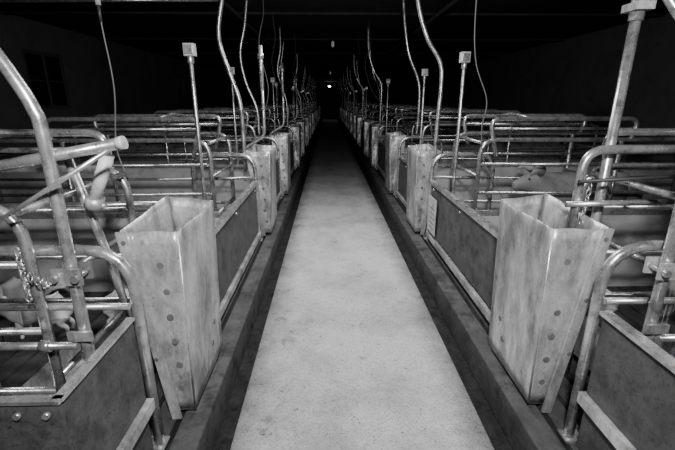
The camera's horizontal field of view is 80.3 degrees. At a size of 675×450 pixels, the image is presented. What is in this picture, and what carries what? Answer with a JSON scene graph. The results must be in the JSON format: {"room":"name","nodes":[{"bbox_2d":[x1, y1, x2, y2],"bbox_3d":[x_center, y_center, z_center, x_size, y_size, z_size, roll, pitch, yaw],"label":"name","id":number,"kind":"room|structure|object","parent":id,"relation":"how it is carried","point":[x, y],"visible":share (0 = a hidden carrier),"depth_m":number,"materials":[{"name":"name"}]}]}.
{"room":"farm building","nodes":[
{"label":"farm building","id":0,"kind":"room"},
{"bbox_2d":[0,14,266,159],"bbox_3d":[-4.730,-3.954,13.009,0.100,2.470,32.600,0,17,-1],"label":"wall","id":1,"kind":"structure","parent":0,"point":[144,81],"depth_m":7.68,"materials":[{"name":"paint"}]},
{"bbox_2d":[19,48,70,108],"bbox_3d":[-4.505,-2.240,6.214,0.028,0.830,0.900,0,17,-1],"label":"window","id":2,"kind":"structure","parent":1,"relation":"in","point":[44,72],"depth_m":6.19,"materials":[{"name":"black glass"}]},
{"bbox_2d":[174,74,188,104],"bbox_3d":[-4.641,-4.029,11.940,0.028,0.830,0.900,0,17,-1],"label":"window","id":3,"kind":"structure","parent":1,"relation":"in","point":[180,81],"depth_m":11.90,"materials":[{"name":"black glass"}]},
{"bbox_2d":[226,83,231,102],"bbox_3d":[-4.777,-5.818,17.665,0.028,0.830,0.900,0,17,-1],"label":"window","id":4,"kind":"structure","parent":1,"relation":"in","point":[228,85],"depth_m":17.58,"materials":[{"name":"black glass"}]},
{"bbox_2d":[0,133,312,449],"bbox_3d":[-2.778,-2.870,13.394,3.785,0.170,32.560,0,17,-1],"label":"floor","id":5,"kind":"structure","parent":0,"point":[17,367],"depth_m":1.94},
{"bbox_2d":[0,276,67,297],"bbox_3d":[-1.761,0.398,2.290,0.404,0.204,0.119,-3,18,-11],"label":"piglet","id":6,"kind":"object","parent":5,"relation":"on","point":[12,288],"visible":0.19,"depth_m":2.22},
{"bbox_2d":[0,291,74,338],"bbox_3d":[-1.550,0.466,2.051,0.427,0.216,0.126,-3,18,-9],"label":"piglet","id":7,"kind":"object","parent":5,"relation":"on","point":[20,318],"visible":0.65,"depth_m":2.01},
{"bbox_2d":[0,48,95,361],"bbox_3d":[-1.106,0.026,1.098,0.777,1.636,0.080,0,17,-1],"label":"tubular support post","id":8,"kind":"object","parent":5,"relation":"on","point":[72,273],"visible":0.85,"depth_m":1.10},
{"bbox_2d":[18,267,52,287],"bbox_3d":[-0.834,0.147,1.132,0.122,0.066,0.021,-2,17,-7],"label":"chain","id":9,"kind":"object","parent":8,"relation":"hanging from","point":[20,268],"visible":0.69,"depth_m":1.13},
{"bbox_2d":[13,247,32,302],"bbox_3d":[-0.884,0.141,1.123,0.017,0.170,0.017,14,22,39],"label":"chain","id":10,"kind":"object","parent":9,"relation":"hanging from","point":[14,248],"visible":1,"depth_m":1.12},
{"bbox_2d":[0,136,132,317],"bbox_3d":[-0.822,0.048,1.173,0.511,0.611,0.219,0,17,-1],"label":"frame","id":11,"kind":"object","parent":8,"relation":"attached to","point":[94,201],"visible":0.94,"depth_m":1.10,"materials":[{"name":"metal"}]},
{"bbox_2d":[0,129,150,395],"bbox_3d":[-1.952,0.196,1.492,2.130,1.077,0.652,0,17,-1],"label":"crate","id":12,"kind":"object","parent":5,"relation":"on","point":[61,365],"visible":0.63,"depth_m":1.48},
{"bbox_2d":[0,317,154,449],"bbox_3d":[-0.996,0.628,1.016,0.785,0.534,0.610,0,17,-1],"label":"panel","id":13,"kind":"object","parent":5,"relation":"on","point":[104,405],"visible":1,"depth_m":1.03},
{"bbox_2d":[0,201,156,342],"bbox_3d":[-1.250,0.244,1.912,0.980,0.733,0.028,0,17,-1],"label":"rail","id":14,"kind":"object","parent":5,"relation":"on","point":[121,203],"visible":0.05,"depth_m":1.80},
{"bbox_2d":[0,245,170,449],"bbox_3d":[-0.884,0.422,1.305,0.557,0.757,0.060,0,17,-1],"label":"frame","id":15,"kind":"object","parent":5,"relation":"on","point":[159,441],"depth_m":1.25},
{"bbox_2d":[0,211,222,291],"bbox_3d":[-2.548,0.182,2.469,3.690,0.520,0.032,0,17,-1],"label":"pen partition","id":16,"kind":"object","parent":5,"relation":"on","point":[41,227],"visible":0.2,"depth_m":2.44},
{"bbox_2d":[102,289,131,322],"bbox_3d":[-1.089,0.434,2.174,0.404,0.204,0.119,-5,18,-16],"label":"piglet","id":17,"kind":"object","parent":5,"relation":"on","point":[110,313],"visible":0.16,"depth_m":2.10},
{"bbox_2d":[0,112,235,210],"bbox_3d":[-1.994,-0.363,3.281,2.130,1.077,0.652,0,17,-1],"label":"crate","id":18,"kind":"object","parent":5,"relation":"on","point":[173,116],"visible":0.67,"depth_m":2.99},
{"bbox_2d":[0,164,250,212],"bbox_3d":[-2.590,-0.377,4.259,3.690,0.520,0.032,0,17,-1],"label":"pen partition","id":19,"kind":"object","parent":5,"relation":"on","point":[222,187],"visible":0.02,"depth_m":4.24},
{"bbox_2d":[35,145,272,164],"bbox_3d":[-2.633,-0.936,6.048,3.690,0.520,0.032,0,17,-1],"label":"pen partition","id":20,"kind":"object","parent":5,"relation":"on","point":[221,148],"visible":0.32,"depth_m":6.00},
{"bbox_2d":[115,194,221,418],"bbox_3d":[-0.634,0.306,1.636,0.203,0.780,0.462,0,17,-1],"label":"trough","id":21,"kind":"object","parent":5,"relation":"on","point":[170,248],"visible":1,"depth_m":1.49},
{"bbox_2d":[72,108,264,163],"bbox_3d":[-2.037,-0.922,5.071,2.130,1.077,0.652,0,17,-1],"label":"crate","id":22,"kind":"object","parent":5,"relation":"on","point":[228,110],"visible":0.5,"depth_m":4.78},
{"bbox_2d":[110,135,271,145],"bbox_3d":[-2.675,-1.495,7.837,3.690,0.520,0.032,0,17,-1],"label":"pen partition","id":23,"kind":"object","parent":5,"relation":"on","point":[266,141],"visible":0.02,"depth_m":7.78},
{"bbox_2d":[182,43,206,199],"bbox_3d":[-0.879,-0.363,2.588,0.064,1.490,0.055,0,17,-1],"label":"post","id":24,"kind":"object","parent":5,"relation":"on","point":[189,49],"visible":0.77,"depth_m":2.46,"materials":[{"name":"metal"}]},
{"bbox_2d":[144,106,279,145],"bbox_3d":[-2.079,-1.481,6.860,2.130,1.077,0.652,0,17,-1],"label":"crate","id":25,"kind":"object","parent":5,"relation":"on","point":[269,112],"visible":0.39,"depth_m":6.55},
{"bbox_2d":[146,128,288,133],"bbox_3d":[-2.718,-2.054,9.626,3.690,0.520,0.032,0,17,-1],"label":"pen partition","id":26,"kind":"object","parent":5,"relation":"on","point":[247,128],"visible":0.04,"depth_m":9.57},
{"bbox_2d":[191,153,262,240],"bbox_3d":[-0.933,-0.225,3.376,0.557,0.757,0.060,0,17,-1],"label":"frame","id":27,"kind":"object","parent":5,"relation":"on","point":[194,178],"visible":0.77,"depth_m":3.30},
{"bbox_2d":[230,67,238,163],"bbox_3d":[-1.089,-0.899,4.302,0.064,1.490,0.055,0,17,-1],"label":"post","id":28,"kind":"object","parent":5,"relation":"on","point":[231,68],"visible":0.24,"depth_m":4.22,"materials":[{"name":"metal"}]},
{"bbox_2d":[185,105,289,134],"bbox_3d":[-2.122,-2.040,8.649,2.130,1.077,0.652,0,17,-1],"label":"crate","id":29,"kind":"object","parent":5,"relation":"on","point":[281,113],"visible":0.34,"depth_m":8.31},
{"bbox_2d":[215,181,260,318],"bbox_3d":[-0.658,0.120,2.642,0.038,0.535,1.560,0,17,-1],"label":"panel","id":30,"kind":"object","parent":5,"relation":"on","point":[238,236],"depth_m":2.56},
{"bbox_2d":[210,104,295,128],"bbox_3d":[-2.164,-2.599,10.438,2.130,1.077,0.652,0,17,-1],"label":"crate","id":31,"kind":"object","parent":5,"relation":"on","point":[290,111],"visible":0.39,"depth_m":10.08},
{"bbox_2d":[234,136,282,198],"bbox_3d":[-0.969,-0.696,4.884,0.557,0.757,0.060,0,17,-1],"label":"frame","id":32,"kind":"object","parent":5,"relation":"on","point":[246,137],"visible":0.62,"depth_m":4.78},
{"bbox_2d":[246,144,276,235],"bbox_3d":[-0.683,-0.341,3.706,0.203,0.780,0.461,0,17,-1],"label":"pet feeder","id":33,"kind":"object","parent":5,"relation":"on","point":[264,156],"visible":0.8,"depth_m":3.54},
{"bbox_2d":[243,45,265,171],"bbox_3d":[-0.710,-0.959,3.372,0.223,1.020,0.052,0,17,-1],"label":"pipe","id":34,"kind":"object","parent":33,"relation":"attached to","point":[260,55],"visible":0.84,"depth_m":3.33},
{"bbox_2d":[228,104,300,122],"bbox_3d":[-2.207,-3.158,12.228,2.130,1.077,0.652,0,17,-1],"label":"crate","id":35,"kind":"object","parent":5,"relation":"on","point":[260,104],"visible":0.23,"depth_m":11.89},
{"bbox_2d":[270,77,275,129],"bbox_3d":[-0.964,-1.481,6.166,0.064,1.490,0.055,0,17,-1],"label":"post","id":36,"kind":"object","parent":5,"relation":"on","point":[272,79],"visible":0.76,"depth_m":6.01,"materials":[{"name":"metal"}]},
{"bbox_2d":[244,103,302,120],"bbox_3d":[-2.249,-3.717,14.017,2.130,1.077,0.652,0,17,-1],"label":"crate","id":37,"kind":"object","parent":5,"relation":"on","point":[272,103],"visible":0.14,"depth_m":13.73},
{"bbox_2d":[274,82,278,131],"bbox_3d":[-1.175,-2.017,7.880,0.064,1.490,0.055,0,17,-1],"label":"post","id":38,"kind":"object","parent":5,"relation":"on","point":[275,85],"visible":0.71,"depth_m":7.74,"materials":[{"name":"metal"}]},
{"bbox_2d":[276,155,281,203],"bbox_3d":[-0.700,-0.440,4.436,0.038,0.535,0.980,0,17,-1],"label":"panel","id":39,"kind":"object","parent":5,"relation":"on","point":[278,178],"depth_m":4.77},
{"bbox_2d":[271,131,290,195],"bbox_3d":[-0.720,-0.812,5.214,0.202,0.780,0.461,0,17,-1],"label":"pet feeder","id":40,"kind":"object","parent":5,"relation":"on","point":[283,138],"visible":0.73,"depth_m":5.05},
{"bbox_2d":[269,63,284,144],"bbox_3d":[-0.746,-1.430,4.880,0.223,1.020,0.052,0,17,-1],"label":"pipe","id":41,"kind":"object","parent":40,"relation":"attached to","point":[281,64],"visible":0.91,"depth_m":4.84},
{"bbox_2d":[266,125,295,169],"bbox_3d":[-1.018,-1.343,6.955,0.557,0.757,0.060,0,17,-1],"label":"frame","id":42,"kind":"object","parent":5,"relation":"on","point":[269,126],"visible":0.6,"depth_m":6.84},
{"bbox_2d":[290,139,294,174],"bbox_3d":[-0.743,-0.998,6.220,0.038,0.535,1.560,0,17,-1],"label":"panel","id":43,"kind":"object","parent":5,"relation":"on","point":[292,140],"depth_m":6.67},
{"bbox_2d":[288,122,300,167],"bbox_3d":[-0.768,-1.459,7.285,0.203,0.780,0.462,0,17,-1],"label":"pet feeder","id":44,"kind":"object","parent":5,"relation":"on","point":[296,127],"visible":0.68,"depth_m":7.09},
{"bbox_2d":[286,74,297,132],"bbox_3d":[-0.796,-2.086,6.979,0.223,1.020,0.052,0,17,-1],"label":"pipe","id":45,"kind":"object","parent":44,"relation":"attached to","point":[295,78],"visible":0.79,"depth_m":6.95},
{"bbox_2d":[295,119,305,155],"bbox_3d":[-0.804,-1.930,8.793,0.203,0.780,0.461,0,17,-1],"label":"pet feeder","id":46,"kind":"object","parent":5,"relation":"on","point":[302,122],"visible":0.63,"depth_m":8.62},
{"bbox_2d":[302,115,309,145],"bbox_3d":[-0.854,-2.577,10.864,0.202,0.780,0.461,0,17,-1],"label":"pet feeder","id":47,"kind":"object","parent":5,"relation":"on","point":[307,118],"visible":0.73,"depth_m":10.71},
{"bbox_2d":[305,114,311,138],"bbox_3d":[-0.889,-3.048,12.371,0.203,0.780,0.462,0,17,-1],"label":"pet feeder","id":48,"kind":"object","parent":5,"relation":"on","point":[310,115],"visible":0.43,"depth_m":12.24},
{"bbox_2d":[266,83,392,118],"bbox_3d":[-0.552,-8.860,28.709,9.200,2.470,0.100,0,17,-1],"label":"wall","id":49,"kind":"structure","parent":0,"point":[329,99],"depth_m":28.52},
{"bbox_2d":[0,0,669,82],"bbox_3d":[-0.181,-5.212,12.724,9.200,0.100,32.600,0,17,-1],"label":"ceiling","id":50,"kind":"structure","parent":0,"point":[114,26],"depth_m":6.53,"materials":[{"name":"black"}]},
{"bbox_2d":[0,0,218,2],"bbox_3d":[-2.913,-2.494,4.391,3.200,0.117,0.036,0,17,-1],"label":"conduit","id":51,"kind":"object","parent":50,"relation":"attached to","point":[1,1],"depth_m":4.40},
{"bbox_2d":[95,0,129,184],"bbox_3d":[-0.955,-0.852,1.597,0.036,1.586,0.020,0,17,-1],"label":"hanging cable","id":52,"kind":"object","parent":50,"relation":"hanging from","point":[97,2],"visible":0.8,"depth_m":1.66,"materials":[{"name":"plastic"}]},
{"bbox_2d":[216,0,246,154],"bbox_3d":[-0.844,-1.322,3.109,0.169,1.590,0.033,0,17,-1],"label":"pipe","id":53,"kind":"object","parent":50,"relation":"hanging from","point":[221,2],"visible":0.97,"depth_m":3.14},
{"bbox_2d":[239,0,259,134],"bbox_3d":[-1.021,-1.813,4.576,0.195,1.533,0.033,0,17,-1],"label":"pipe","id":54,"kind":"object","parent":50,"relation":"hanging from","point":[246,1],"visible":1,"depth_m":4.56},
{"bbox_2d":[258,1,268,108],"bbox_3d":[-0.725,-1.691,3.856,0.087,1.331,0.008,0,17,-1],"label":"hanging cable","id":55,"kind":"object","parent":50,"relation":"hanging from","point":[263,1],"visible":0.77,"depth_m":3.83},
{"bbox_2d":[224,0,310,83],"bbox_3d":[-1.517,-5.590,14.251,0.040,0.089,27.400,0,17,-1],"label":"unloading auger","id":56,"kind":"object","parent":50,"relation":"attached to","point":[226,4],"visible":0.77,"depth_m":6.19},
{"bbox_2d":[277,26,288,125],"bbox_3d":[-0.929,-2.440,6.687,0.169,1.590,0.033,0,17,-1],"label":"pipe","id":57,"kind":"object","parent":50,"relation":"hanging from","point":[279,55],"visible":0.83,"depth_m":6.64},
{"bbox_2d":[279,40,288,119],"bbox_3d":[-1.106,-2.931,8.154,0.195,1.533,0.033,0,17,-1],"label":"pipe","id":58,"kind":"object","parent":50,"relation":"hanging from","point":[283,40],"visible":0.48,"depth_m":8.03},
{"bbox_2d":[295,54,301,116],"bbox_3d":[-1.014,-3.558,10.266,0.169,1.590,0.033,0,17,-1],"label":"pipe","id":59,"kind":"object","parent":50,"relation":"hanging from","point":[296,54],"visible":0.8,"depth_m":10.29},
{"bbox_2d":[353,54,363,117],"bbox_3d":[0.538,-3.569,10.299,0.283,1.591,0.033,0,17,-1],"label":"pipe","id":60,"kind":"object","parent":50,"relation":"hanging from","point":[353,54],"visible":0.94,"depth_m":10.28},
{"bbox_2d":[369,41,379,119],"bbox_3d":[0.758,-2.943,8.195,0.283,1.533,0.033,0,17,-1],"label":"pipe","id":61,"kind":"object","parent":50,"relation":"hanging from","point":[369,41],"visible":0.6,"depth_m":8.19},
{"bbox_2d":[367,27,382,127],"bbox_3d":[0.623,-2.451,6.721,0.283,1.591,0.033,0,17,-1],"label":"pipe","id":62,"kind":"object","parent":50,"relation":"hanging from","point":[370,60],"visible":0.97,"depth_m":6.70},
{"bbox_2d":[365,26,391,112],"bbox_3d":[0.649,-2.416,6.177,0.447,1.333,0.008,0,17,-1],"label":"hanging cable","id":63,"kind":"object","parent":50,"relation":"hanging from","point":[369,26],"visible":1,"depth_m":6.16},
{"bbox_2d":[349,0,457,82],"bbox_3d":[1.083,-5.607,14.307,0.040,0.089,27.400,0,17,-1],"label":"unloading auger","id":64,"kind":"object","parent":50,"relation":"attached to","point":[451,3],"visible":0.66,"depth_m":6.10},
{"bbox_2d":[402,0,420,134],"bbox_3d":[0.843,-1.825,4.616,0.283,1.533,0.033,0,17,-1],"label":"pipe","id":65,"kind":"object","parent":50,"relation":"hanging from","point":[403,1],"visible":1,"depth_m":4.61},
{"bbox_2d":[416,0,443,156],"bbox_3d":[0.708,-1.333,3.142,0.283,1.591,0.033,0,17,-1],"label":"pipe","id":66,"kind":"object","parent":50,"relation":"hanging from","point":[418,3],"visible":1,"depth_m":3.17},
{"bbox_2d":[474,0,502,198],"bbox_3d":[0.847,-0.643,2.125,0.334,2.300,0.006,0,17,-1],"label":"hanging cable","id":67,"kind":"object","parent":50,"relation":"hanging from","point":[476,0],"visible":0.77,"depth_m":2.11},
{"bbox_2d":[213,119,512,449],"bbox_3d":[-0.181,-2.759,13.491,9.200,0.100,32.600,0,17,-1],"label":"floor","id":68,"kind":"structure","parent":0,"point":[225,436],"depth_m":2.27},
{"bbox_2d":[169,117,321,449],"bbox_3d":[-0.831,-2.883,13.436,0.100,0.170,32.560,0,17,-1],"label":"concrete curb","id":69,"kind":"object","parent":68,"relation":"on","point":[199,427],"visible":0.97,"depth_m":2.08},
{"bbox_2d":[230,119,493,449],"bbox_3d":[-0.186,-2.825,13.470,1.034,0.040,32.560,0,17,-1],"label":"concrete walkway","id":70,"kind":"object","parent":68,"relation":"on","point":[351,354],"visible":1,"depth_m":2.20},
{"bbox_2d":[338,117,565,449],"bbox_3d":[0.469,-2.892,13.464,0.100,0.170,32.560,0,17,-1],"label":"concrete curb","id":71,"kind":"object","parent":68,"relation":"on","point":[524,426],"visible":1,"depth_m":2.08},
{"bbox_2d":[343,122,674,449],"bbox_3d":[2.416,-2.905,13.507,3.785,0.170,32.560,0,17,-1],"label":"floor","id":72,"kind":"structure","parent":0,"point":[634,315],"depth_m":2.19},
{"bbox_2d":[349,112,354,133],"bbox_3d":[0.522,-3.704,14.473,0.203,0.780,0.461,0,17,-1],"label":"pet feeder","id":73,"kind":"object","parent":72,"relation":"on","point":[350,113],"visible":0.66,"depth_m":14.30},
{"bbox_2d":[352,113,359,139],"bbox_3d":[0.572,-3.058,12.403,0.202,0.780,0.462,0,17,-1],"label":"pet feeder","id":74,"kind":"object","parent":72,"relation":"on","point":[354,115],"visible":0.57,"depth_m":12.22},
{"bbox_2d":[356,115,364,144],"bbox_3d":[0.607,-2.587,10.895,0.203,0.780,0.462,0,17,-1],"label":"pet feeder","id":75,"kind":"object","parent":72,"relation":"on","point":[358,118],"visible":0.68,"depth_m":10.73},
{"bbox_2d":[362,119,372,155],"bbox_3d":[0.656,-1.940,8.824,0.203,0.780,0.461,0,17,-1],"label":"pet feeder","id":76,"kind":"object","parent":72,"relation":"on","point":[365,123],"visible":0.73,"depth_m":8.66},
{"bbox_2d":[369,123,382,167],"bbox_3d":[0.693,-1.469,7.317,0.202,0.780,0.462,0,17,-1],"label":"pet feeder","id":77,"kind":"object","parent":72,"relation":"on","point":[373,128],"visible":0.73,"depth_m":7.15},
{"bbox_2d":[356,103,401,117],"bbox_3d":[1.807,-4.304,15.895,2.130,1.077,0.652,0,17,-1],"label":"crate","id":78,"kind":"object","parent":72,"relation":"on","point":[359,105],"visible":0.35,"depth_m":15.51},
{"bbox_2d":[376,139,384,178],"bbox_3d":[0.719,-1.008,6.252,0.038,0.535,1.560,0,17,-1],"label":"panel","id":79,"kind":"object","parent":72,"relation":"on","point":[380,164],"depth_m":6.47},
{"bbox_2d":[359,103,416,120],"bbox_3d":[1.850,-3.745,14.106,2.130,1.077,0.652,0,17,-1],"label":"crate","id":80,"kind":"object","parent":72,"relation":"on","point":[363,103],"visible":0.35,"depth_m":14.23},
{"bbox_2d":[386,79,389,132],"bbox_3d":[0.807,-1.613,6.586,0.064,1.490,0.055,0,17,-1],"label":"post","id":81,"kind":"object","parent":72,"relation":"on","point":[387,80],"visible":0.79,"depth_m":6.45,"materials":[{"name":"metal"}]},
{"bbox_2d":[376,125,408,168],"bbox_3d":[0.958,-1.357,6.997,0.557,0.757,0.060,0,17,-1],"label":"frame","id":82,"kind":"object","parent":72,"relation":"on","point":[381,127],"visible":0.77,"depth_m":6.89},
{"bbox_2d":[385,131,405,194],"bbox_3d":[0.742,-0.822,5.246,0.203,0.780,0.462,0,17,-1],"label":"pet feeder","id":83,"kind":"object","parent":72,"relation":"on","point":[392,140],"visible":0.86,"depth_m":5.09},
{"bbox_2d":[364,103,435,122],"bbox_3d":[1.892,-3.186,12.316,2.130,1.077,0.652,0,17,-1],"label":"crate","id":84,"kind":"object","parent":72,"relation":"on","point":[368,106],"visible":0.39,"depth_m":11.96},
{"bbox_2d":[396,155,406,208],"bbox_3d":[0.761,-0.450,4.467,0.038,0.535,0.980,0,17,-1],"label":"panel","id":85,"kind":"object","parent":72,"relation":"on","point":[401,194],"depth_m":4.64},
{"bbox_2d":[370,104,454,127],"bbox_3d":[1.935,-2.627,10.527,2.130,1.077,0.652,0,17,-1],"label":"crate","id":86,"kind":"object","parent":72,"relation":"on","point":[373,107],"visible":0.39,"depth_m":10.21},
{"bbox_2d":[395,136,442,197],"bbox_3d":[1.007,-0.710,4.927,0.557,0.757,0.060,0,17,-1],"label":"frame","id":87,"kind":"object","parent":72,"relation":"on","point":[408,137],"visible":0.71,"depth_m":4.83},
{"bbox_2d":[406,143,440,234],"bbox_3d":[0.777,-0.350,3.738,0.203,0.780,0.461,0,17,-1],"label":"pet feeder","id":88,"kind":"object","parent":72,"relation":"on","point":[420,157],"visible":0.86,"depth_m":3.59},
{"bbox_2d":[420,69,427,143],"bbox_3d":[0.945,-0.972,4.537,0.064,1.490,0.055,0,17,-1],"label":"post","id":89,"kind":"object","parent":72,"relation":"on","point":[424,73],"visible":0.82,"depth_m":4.40,"materials":[{"name":"metal"}]},
{"bbox_2d":[378,105,482,134],"bbox_3d":[1.977,-2.068,8.738,2.130,1.077,0.652,0,17,-1],"label":"crate","id":90,"kind":"object","parent":72,"relation":"on","point":[382,113],"visible":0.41,"depth_m":8.38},
{"bbox_2d":[383,124,487,127],"bbox_3d":[2.488,-2.649,11.529,3.690,0.520,0.032,0,17,-1],"label":"pen partition","id":91,"kind":"object","parent":72,"relation":"on","point":[383,124],"visible":0.02,"depth_m":11.44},
{"bbox_2d":[383,128,517,134],"bbox_3d":[2.531,-2.090,9.740,3.690,0.520,0.032,0,17,-1],"label":"pen partition","id":92,"kind":"object","parent":72,"relation":"on","point":[383,128],"visible":0.11,"depth_m":9.67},
{"bbox_2d":[424,134,479,144],"bbox_3d":[1.934,-1.287,7.014,1.154,0.584,0.339,0,17,-1],"label":"pen","id":93,"kind":"object","parent":72,"relation":"on","point":[424,134],"visible":0.05,"depth_m":6.84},
{"bbox_2d":[390,106,524,144],"bbox_3d":[2.020,-1.509,6.949,2.130,1.077,0.652,0,17,-1],"label":"crate","id":94,"kind":"object","parent":72,"relation":"on","point":[395,117],"visible":0.41,"depth_m":6.61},
{"bbox_2d":[423,152,494,239],"bbox_3d":[1.043,-0.239,3.419,0.557,0.757,0.060,0,17,-1],"label":"frame","id":95,"kind":"object","parent":72,"relation":"on","point":[450,154],"visible":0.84,"depth_m":3.35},
{"bbox_2d":[451,52,470,193],"bbox_3d":[0.892,-0.494,3.008,0.064,1.490,0.055,0,17,-1],"label":"post","id":96,"kind":"object","parent":72,"relation":"on","point":[464,58],"visible":0.8,"depth_m":2.89,"materials":[{"name":"metal"}]},
{"bbox_2d":[426,180,497,325],"bbox_3d":[0.804,0.110,2.673,0.038,0.535,1.560,0,17,-1],"label":"panel","id":97,"kind":"object","parent":72,"relation":"on","point":[464,240],"depth_m":2.49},
{"bbox_2d":[427,195,436,235],"bbox_3d":[0.767,-0.079,3.253,0.008,0.290,0.220,0,17,-1],"label":"card","id":98,"kind":"object","parent":97,"relation":"attached to","point":[432,202],"visible":1,"depth_m":3.23,"materials":[{"name":"paper"}]},
{"bbox_2d":[381,135,560,144],"bbox_3d":[2.573,-1.531,7.951,3.690,0.520,0.032,0,17,-1],"label":"pen partition","id":99,"kind":"object","parent":72,"relation":"on","point":[382,139],"visible":0.07,"depth_m":7.92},
{"bbox_2d":[411,108,598,162],"bbox_3d":[2.062,-0.950,5.160,2.130,1.077,0.652,0,17,-1],"label":"crate","id":100,"kind":"object","parent":72,"relation":"on","point":[430,116],"visible":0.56,"depth_m":4.88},
{"bbox_2d":[403,144,628,163],"bbox_3d":[2.616,-0.972,6.162,3.690,0.520,0.032,0,17,-1],"label":"pen partition","id":101,"kind":"object","parent":72,"relation":"on","point":[576,148],"visible":0.07,"depth_m":6.12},
{"bbox_2d":[488,192,614,412],"bbox_3d":[0.827,0.296,1.668,0.202,0.780,0.462,0,17,-1],"label":"trough","id":102,"kind":"object","parent":72,"relation":"on","point":[546,271],"visible":0.99,"depth_m":1.52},
{"bbox_2d":[435,164,674,209],"bbox_3d":[2.658,-0.413,4.372,3.690,0.520,0.032,0,17,-1],"label":"pen partition","id":103,"kind":"object","parent":72,"relation":"on","point":[464,188],"visible":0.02,"depth_m":4.33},
{"bbox_2d":[449,112,674,209],"bbox_3d":[2.105,-0.391,3.370,2.130,1.077,0.652,0,17,-1],"label":"crate","id":104,"kind":"object","parent":72,"relation":"on","point":[510,116],"visible":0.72,"depth_m":3.06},
{"bbox_2d":[475,209,672,285],"bbox_3d":[2.701,0.146,2.583,3.690,0.520,0.032,0,17,-1],"label":"pen partition","id":105,"kind":"object","parent":72,"relation":"on","point":[631,226],"visible":0.2,"depth_m":2.52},
{"bbox_2d":[508,162,642,202],"bbox_3d":[2.054,-0.202,3.426,1.212,0.651,0.356,0,17,-1],"label":"sow","id":106,"kind":"object","parent":72,"relation":"on","point":[538,179],"visible":0.22,"depth_m":3.27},
{"bbox_2d":[590,289,621,311],"bbox_3d":[1.339,0.424,2.196,0.415,0.210,0.122,4,18,13],"label":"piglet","id":107,"kind":"object","parent":72,"relation":"on","point":[610,307],"visible":0.08,"depth_m":2.12},
{"bbox_2d":[557,240,674,443],"bbox_3d":[1.092,0.408,1.348,0.557,0.757,0.060,0,17,-1],"label":"frame","id":108,"kind":"object","parent":72,"relation":"on","point":[569,434],"depth_m":1.29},
{"bbox_2d":[564,145,674,227],"bbox_3d":[1.360,0.198,1.587,1.026,1.016,0.063,0,17,-1],"label":"frame","id":109,"kind":"object","parent":72,"relation":"on","point":[575,203],"visible":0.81,"depth_m":1.45,"materials":[{"name":"grey metal"}]},
{"bbox_2d":[579,176,594,225],"bbox_3d":[0.922,-0.086,1.483,0.024,0.191,0.024,17,24,42],"label":"chain","id":110,"kind":"object","parent":109,"relation":"hanging from","point":[589,187],"visible":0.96,"depth_m":1.48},
{"bbox_2d":[564,0,674,373],"bbox_3d":[1.140,-0.067,1.512,0.350,1.568,0.101,9,19,26],"label":"support post","id":111,"kind":"object","parent":72,"relation":"on","point":[636,10],"visible":0.61,"depth_m":1.45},
{"bbox_2d":[573,128,674,373],"bbox_3d":[2.147,0.168,1.581,2.130,1.077,0.652,0,17,-1],"label":"crate","id":112,"kind":"object","parent":72,"relation":"on","point":[594,172],"visible":0.28,"depth_m":1.74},
{"bbox_2d":[576,311,674,449],"bbox_3d":[0.859,0.778,0.531,0.040,0.538,1.710,0,17,-1],"label":"panel","id":113,"kind":"object","parent":72,"relation":"on","point":[628,402],"visible":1,"depth_m":1.16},
{"bbox_2d":[641,203,674,341],"bbox_3d":[1.318,0.009,1.150,0.777,1.636,0.080,0,17,-1],"label":"tubular support post","id":114,"kind":"object","parent":72,"relation":"on","point":[663,265],"visible":0.63,"depth_m":1.20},
{"bbox_2d":[392,13,674,161],"bbox_3d":[4.368,-4.016,13.206,0.100,2.470,32.600,0,17,-1],"label":"wall","id":115,"kind":"structure","parent":0,"point":[578,74],"depth_m":7.31,"materials":[{"name":"paint"}]},
{"bbox_2d":[236,75,420,75],"bbox_3d":[-0.334,-7.157,19.171,9.000,0.030,0.070,0,17,-1],"label":"trim","id":116,"kind":"structure","parent":115,"relation":"attached to","point":[236,75],"depth_m":19.14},
{"bbox_2d":[223,72,436,72],"bbox_3d":[-0.279,-6.442,16.880,9.000,0.030,0.070,0,17,-1],"label":"beam","id":117,"kind":"structure","parent":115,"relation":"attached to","point":[223,72],"depth_m":16.85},
{"bbox_2d":[246,78,413,78],"bbox_3d":[-0.388,-7.873,21.461,9.000,0.030,0.070,0,17,-1],"label":"trim","id":118,"kind":"structure","parent":115,"relation":"attached to","point":[246,78],"depth_m":21.44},
{"bbox_2d":[254,80,405,80],"bbox_3d":[-0.443,-8.588,23.751,9.000,0.030,0.070,0,17,-1],"label":"trim","id":119,"kind":"structure","parent":115,"relation":"attached to","point":[254,80],"depth_m":23.72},
{"bbox_2d":[207,67,453,68],"bbox_3d":[-0.225,-5.726,14.590,9.000,0.030,0.070,0,17,-1],"label":"beam","id":120,"kind":"structure","parent":115,"relation":"attached to","point":[207,67],"depth_m":14.61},
{"bbox_2d":[184,61,477,62],"bbox_3d":[-0.170,-5.011,12.300,9.000,0.030,0.070,0,17,-1],"label":"beam","id":121,"kind":"structure","parent":115,"relation":"attached to","point":[184,61],"depth_m":12.28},
{"bbox_2d":[97,38,565,40],"bbox_3d":[-0.061,-3.580,7.720,9.000,0.030,0.070,0,17,-1],"label":"beam","id":122,"kind":"structure","parent":115,"relation":"attached to","point":[292,39],"depth_m":7.69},
{"bbox_2d":[151,52,511,54],"bbox_3d":[-0.116,-4.295,10.010,9.000,0.030,0.070,0,17,-1],"label":"beam","id":123,"kind":"structure","parent":115,"relation":"attached to","point":[151,52],"depth_m":9.96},
{"bbox_2d":[0,11,664,16],"bbox_3d":[-0.007,-2.864,5.429,9.000,0.030,0.070,0,17,-1],"label":"beam","id":124,"kind":"structure","parent":115,"relation":"attached to","point":[1,12],"depth_m":5.40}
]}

